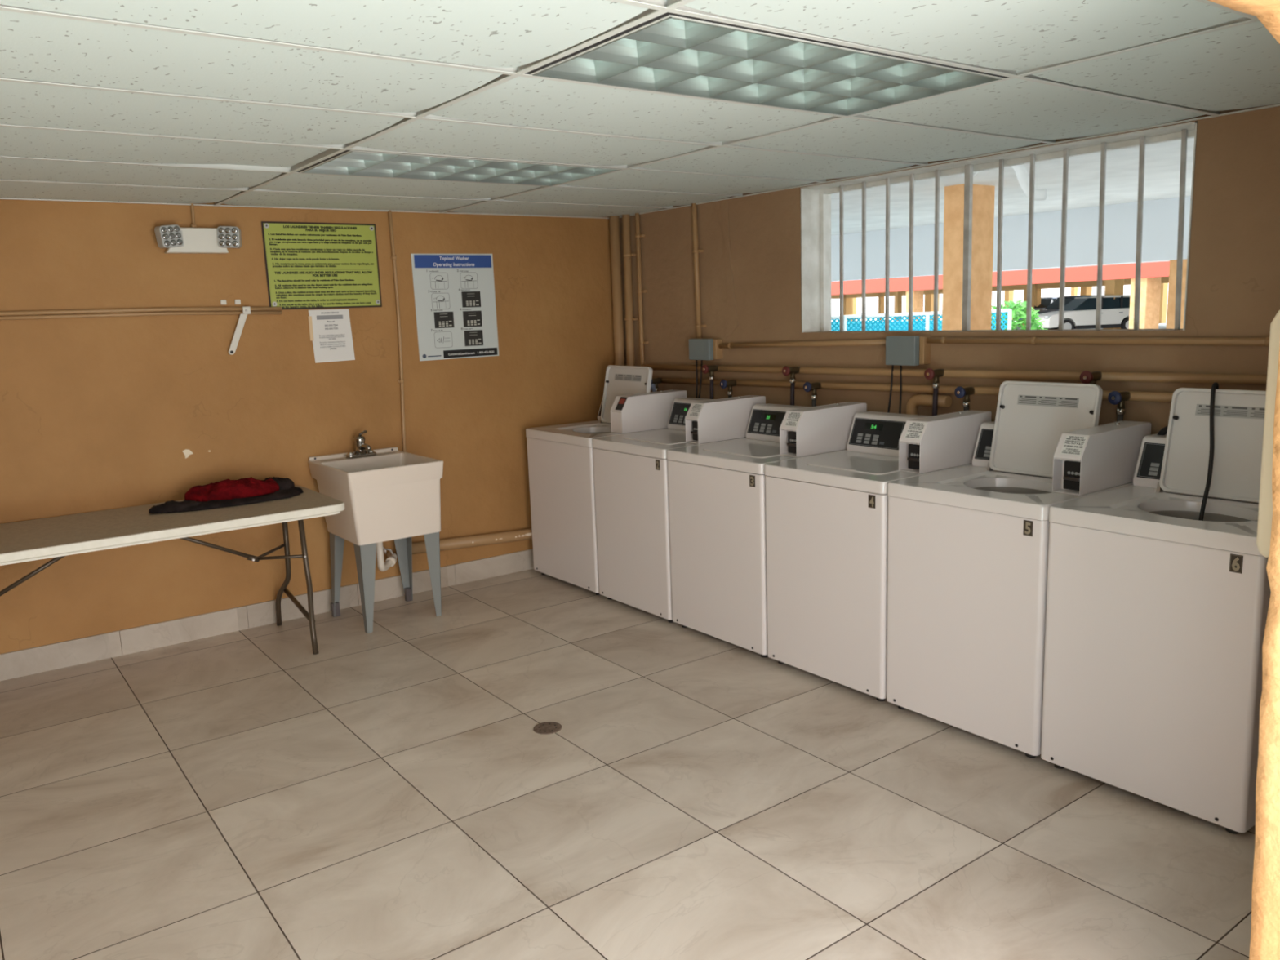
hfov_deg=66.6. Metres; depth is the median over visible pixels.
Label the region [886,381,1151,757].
washing machine
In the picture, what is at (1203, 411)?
print
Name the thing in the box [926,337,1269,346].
conduit pipe
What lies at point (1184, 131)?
security grille
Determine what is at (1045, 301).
parked car
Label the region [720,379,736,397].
water valve
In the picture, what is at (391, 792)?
floor
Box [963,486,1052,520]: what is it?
tub
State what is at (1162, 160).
ceiling
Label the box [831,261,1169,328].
building
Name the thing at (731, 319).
chase
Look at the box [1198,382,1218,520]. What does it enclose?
cord
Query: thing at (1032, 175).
security grille
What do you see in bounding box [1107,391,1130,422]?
water valve
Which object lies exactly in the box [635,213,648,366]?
conduit pipe
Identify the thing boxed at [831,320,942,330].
wall
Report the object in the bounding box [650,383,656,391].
tag
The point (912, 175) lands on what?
security grille
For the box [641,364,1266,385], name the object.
pipe
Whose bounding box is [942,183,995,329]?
square column
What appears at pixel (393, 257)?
conduit pipe
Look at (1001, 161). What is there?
security grille
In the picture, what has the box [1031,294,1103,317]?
parked car
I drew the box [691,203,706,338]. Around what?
conduit pipe
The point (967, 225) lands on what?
security grille
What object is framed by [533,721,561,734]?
floor drain
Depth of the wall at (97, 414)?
5.03 m
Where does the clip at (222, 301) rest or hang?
attached to the wall at (97, 414)
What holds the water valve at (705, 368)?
attached to the pipe at (1197, 378)
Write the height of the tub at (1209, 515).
0.432 m
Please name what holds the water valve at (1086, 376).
attached to the pipe at (1197, 378)
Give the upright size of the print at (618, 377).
0.028 m
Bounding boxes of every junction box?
[688,338,722,359]
[885,336,930,365]
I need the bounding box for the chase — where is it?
[720,199,737,337]
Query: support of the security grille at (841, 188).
attached to the window
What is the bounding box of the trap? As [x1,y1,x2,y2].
[376,542,396,571]
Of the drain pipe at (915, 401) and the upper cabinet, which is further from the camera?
the drain pipe at (915, 401)
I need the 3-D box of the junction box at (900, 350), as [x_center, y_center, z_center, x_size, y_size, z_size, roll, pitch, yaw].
[1.242,-0.602,4.519,0.086,0.134,0.192,-9,12,-36]
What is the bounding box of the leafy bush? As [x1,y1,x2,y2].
[991,298,1047,329]
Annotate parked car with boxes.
[1015,297,1057,324]
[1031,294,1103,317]
[1035,294,1130,329]
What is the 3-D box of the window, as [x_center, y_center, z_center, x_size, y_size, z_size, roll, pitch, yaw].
[1.496,-1.035,4.335,0.220,0.733,1.934,-9,12,-36]
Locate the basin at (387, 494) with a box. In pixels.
[307,430,443,545]
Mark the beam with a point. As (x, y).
(1160, 216)
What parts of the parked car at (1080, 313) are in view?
sill trim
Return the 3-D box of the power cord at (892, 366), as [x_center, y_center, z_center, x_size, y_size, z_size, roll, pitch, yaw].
[1.178,-0.381,4.603,0.042,0.333,0.011,-4,10,-10]
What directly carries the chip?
attached to the wall at (97, 414)
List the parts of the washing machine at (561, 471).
panel, plate, lid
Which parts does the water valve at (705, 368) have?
handle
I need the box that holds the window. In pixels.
[800,121,1197,332]
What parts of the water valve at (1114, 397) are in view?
handle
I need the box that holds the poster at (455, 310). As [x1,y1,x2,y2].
[410,253,498,360]
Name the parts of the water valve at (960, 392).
handle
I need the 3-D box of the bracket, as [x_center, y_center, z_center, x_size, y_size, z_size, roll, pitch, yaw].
[-2.051,-0.765,4.985,0.128,0.240,0.024,-9,12,-36]
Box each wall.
[0,197,614,653]
[619,103,1279,435]
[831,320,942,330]
[1207,0,1279,959]
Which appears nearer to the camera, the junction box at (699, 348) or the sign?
the sign
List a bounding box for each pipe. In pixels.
[190,203,195,224]
[387,210,406,452]
[412,528,532,554]
[608,215,625,365]
[622,214,638,365]
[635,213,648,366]
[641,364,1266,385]
[654,377,1173,402]
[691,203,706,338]
[718,339,885,348]
[832,164,1046,200]
[906,394,951,414]
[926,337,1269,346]
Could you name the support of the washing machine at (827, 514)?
on the floor
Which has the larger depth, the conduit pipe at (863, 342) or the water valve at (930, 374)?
the conduit pipe at (863, 342)
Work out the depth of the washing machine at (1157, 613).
3.05 m
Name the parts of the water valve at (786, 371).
handle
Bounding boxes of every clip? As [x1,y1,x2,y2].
[220,299,226,304]
[234,299,240,304]
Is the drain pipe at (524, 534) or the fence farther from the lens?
the fence
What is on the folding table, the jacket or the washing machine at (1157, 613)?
the jacket
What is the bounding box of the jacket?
[148,476,302,513]
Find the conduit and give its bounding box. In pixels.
[0,306,281,319]
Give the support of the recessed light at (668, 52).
in the ceiling at (166, 102)
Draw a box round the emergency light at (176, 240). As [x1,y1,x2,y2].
[154,224,241,253]
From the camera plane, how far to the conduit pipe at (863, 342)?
5.05 m
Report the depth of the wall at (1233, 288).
4.39 m
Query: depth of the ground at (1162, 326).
101.20 m
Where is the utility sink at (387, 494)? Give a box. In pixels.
[307,430,443,633]
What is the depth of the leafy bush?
26.78 m
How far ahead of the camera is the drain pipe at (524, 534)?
5.90 m
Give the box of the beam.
[831,195,1191,281]
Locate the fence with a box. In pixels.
[831,308,1011,330]
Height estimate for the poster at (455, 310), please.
0.608 m
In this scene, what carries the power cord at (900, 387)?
hanging from the junction box at (900, 350)
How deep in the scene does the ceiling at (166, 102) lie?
2.74 m
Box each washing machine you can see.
[525,364,686,595]
[591,395,765,622]
[666,401,866,657]
[764,409,991,701]
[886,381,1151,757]
[1040,387,1271,834]
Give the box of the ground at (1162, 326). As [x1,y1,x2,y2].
[831,306,1167,329]
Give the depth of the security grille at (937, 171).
4.48 m
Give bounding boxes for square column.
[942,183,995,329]
[1165,258,1186,328]
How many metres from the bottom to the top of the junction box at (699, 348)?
0.122 m
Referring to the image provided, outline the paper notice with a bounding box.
[308,309,355,363]
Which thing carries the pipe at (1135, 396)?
attached to the wall at (1233, 288)
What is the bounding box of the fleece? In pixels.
[184,476,279,502]
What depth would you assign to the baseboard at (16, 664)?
5.12 m
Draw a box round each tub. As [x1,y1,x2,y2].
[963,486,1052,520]
[1138,510,1257,555]
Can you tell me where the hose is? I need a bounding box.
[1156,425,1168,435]
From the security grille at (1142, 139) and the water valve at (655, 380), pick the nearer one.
the security grille at (1142, 139)
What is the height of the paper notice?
0.282 m
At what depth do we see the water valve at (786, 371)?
5.05 m
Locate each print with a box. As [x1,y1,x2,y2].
[615,374,640,380]
[1018,395,1077,406]
[1197,404,1265,417]
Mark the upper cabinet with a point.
(1265, 500)
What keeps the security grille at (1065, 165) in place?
attached to the window
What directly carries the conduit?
attached to the wall at (97, 414)
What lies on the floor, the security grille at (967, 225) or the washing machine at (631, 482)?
the washing machine at (631, 482)
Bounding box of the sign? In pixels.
[261,221,382,310]
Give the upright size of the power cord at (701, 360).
0.333 m
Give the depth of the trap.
5.34 m
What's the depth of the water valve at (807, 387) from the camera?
4.94 m
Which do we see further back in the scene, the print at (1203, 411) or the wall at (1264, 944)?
the print at (1203, 411)
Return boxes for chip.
[182,448,193,458]
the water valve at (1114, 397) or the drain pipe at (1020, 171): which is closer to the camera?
the water valve at (1114, 397)
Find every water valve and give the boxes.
[651,377,662,391]
[702,364,718,399]
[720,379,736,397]
[782,365,799,405]
[803,382,821,406]
[924,368,944,416]
[954,386,974,410]
[1080,370,1102,384]
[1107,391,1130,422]
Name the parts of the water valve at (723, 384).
handle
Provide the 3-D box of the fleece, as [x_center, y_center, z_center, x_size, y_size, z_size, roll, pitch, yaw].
[-2.021,0.031,4.835,0.448,0.094,0.216,-9,12,-36]
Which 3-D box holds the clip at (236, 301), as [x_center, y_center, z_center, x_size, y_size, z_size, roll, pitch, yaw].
[-2.063,-0.913,4.992,0.028,0.025,0.012,-9,12,-36]
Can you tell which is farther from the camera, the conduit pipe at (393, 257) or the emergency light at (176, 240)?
the conduit pipe at (393, 257)
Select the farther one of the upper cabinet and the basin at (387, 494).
the basin at (387, 494)
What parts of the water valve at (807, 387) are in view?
handle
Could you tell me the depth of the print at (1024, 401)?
3.72 m
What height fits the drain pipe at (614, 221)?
2.247 m
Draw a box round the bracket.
[228,306,250,355]
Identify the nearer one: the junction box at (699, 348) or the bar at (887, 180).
the bar at (887, 180)
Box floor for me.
[0,568,1255,959]
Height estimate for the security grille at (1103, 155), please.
0.722 m
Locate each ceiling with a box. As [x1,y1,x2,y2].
[0,0,1279,218]
[831,137,1194,235]
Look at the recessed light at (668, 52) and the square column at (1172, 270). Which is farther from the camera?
the square column at (1172, 270)
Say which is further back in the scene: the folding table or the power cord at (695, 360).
the power cord at (695, 360)
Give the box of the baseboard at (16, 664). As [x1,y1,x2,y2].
[0,548,533,680]
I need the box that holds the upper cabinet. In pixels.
[1256,310,1279,557]
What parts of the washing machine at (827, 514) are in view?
lid, panel, number plate, control panel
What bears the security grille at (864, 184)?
attached to the window
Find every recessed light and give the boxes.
[296,150,621,186]
[524,12,1008,115]
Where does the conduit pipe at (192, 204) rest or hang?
attached to the wall at (97, 414)
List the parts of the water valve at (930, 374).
handle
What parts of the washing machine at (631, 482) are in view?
lid, number plate, panel, control panel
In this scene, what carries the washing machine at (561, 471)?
on the floor
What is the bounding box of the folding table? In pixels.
[0,485,344,654]
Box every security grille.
[839,185,843,331]
[862,181,866,331]
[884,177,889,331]
[908,173,914,331]
[933,169,939,331]
[961,164,973,330]
[995,159,1004,330]
[1026,154,1035,330]
[1058,148,1068,330]
[1095,142,1106,329]
[1133,135,1145,329]
[1174,128,1187,329]
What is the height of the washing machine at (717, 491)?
1.134 m
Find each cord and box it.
[695,360,697,397]
[698,360,702,398]
[887,364,893,413]
[898,365,902,413]
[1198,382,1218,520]
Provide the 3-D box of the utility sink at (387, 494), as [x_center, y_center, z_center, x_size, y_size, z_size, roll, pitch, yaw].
[-1.406,0.248,5.263,0.517,1.012,0.614,-9,12,-36]
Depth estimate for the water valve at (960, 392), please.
4.22 m
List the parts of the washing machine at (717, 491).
lid, number plate, panel, control panel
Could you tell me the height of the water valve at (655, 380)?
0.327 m
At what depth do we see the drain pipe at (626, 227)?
6.19 m
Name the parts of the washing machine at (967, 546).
control panel, panel, number plate, lid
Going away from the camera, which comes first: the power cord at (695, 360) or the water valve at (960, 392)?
the water valve at (960, 392)
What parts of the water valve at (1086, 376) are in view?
handle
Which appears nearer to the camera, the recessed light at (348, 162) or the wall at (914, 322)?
the recessed light at (348, 162)
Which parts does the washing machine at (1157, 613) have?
control panel, panel, lid, number plate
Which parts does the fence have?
post, rail, post, post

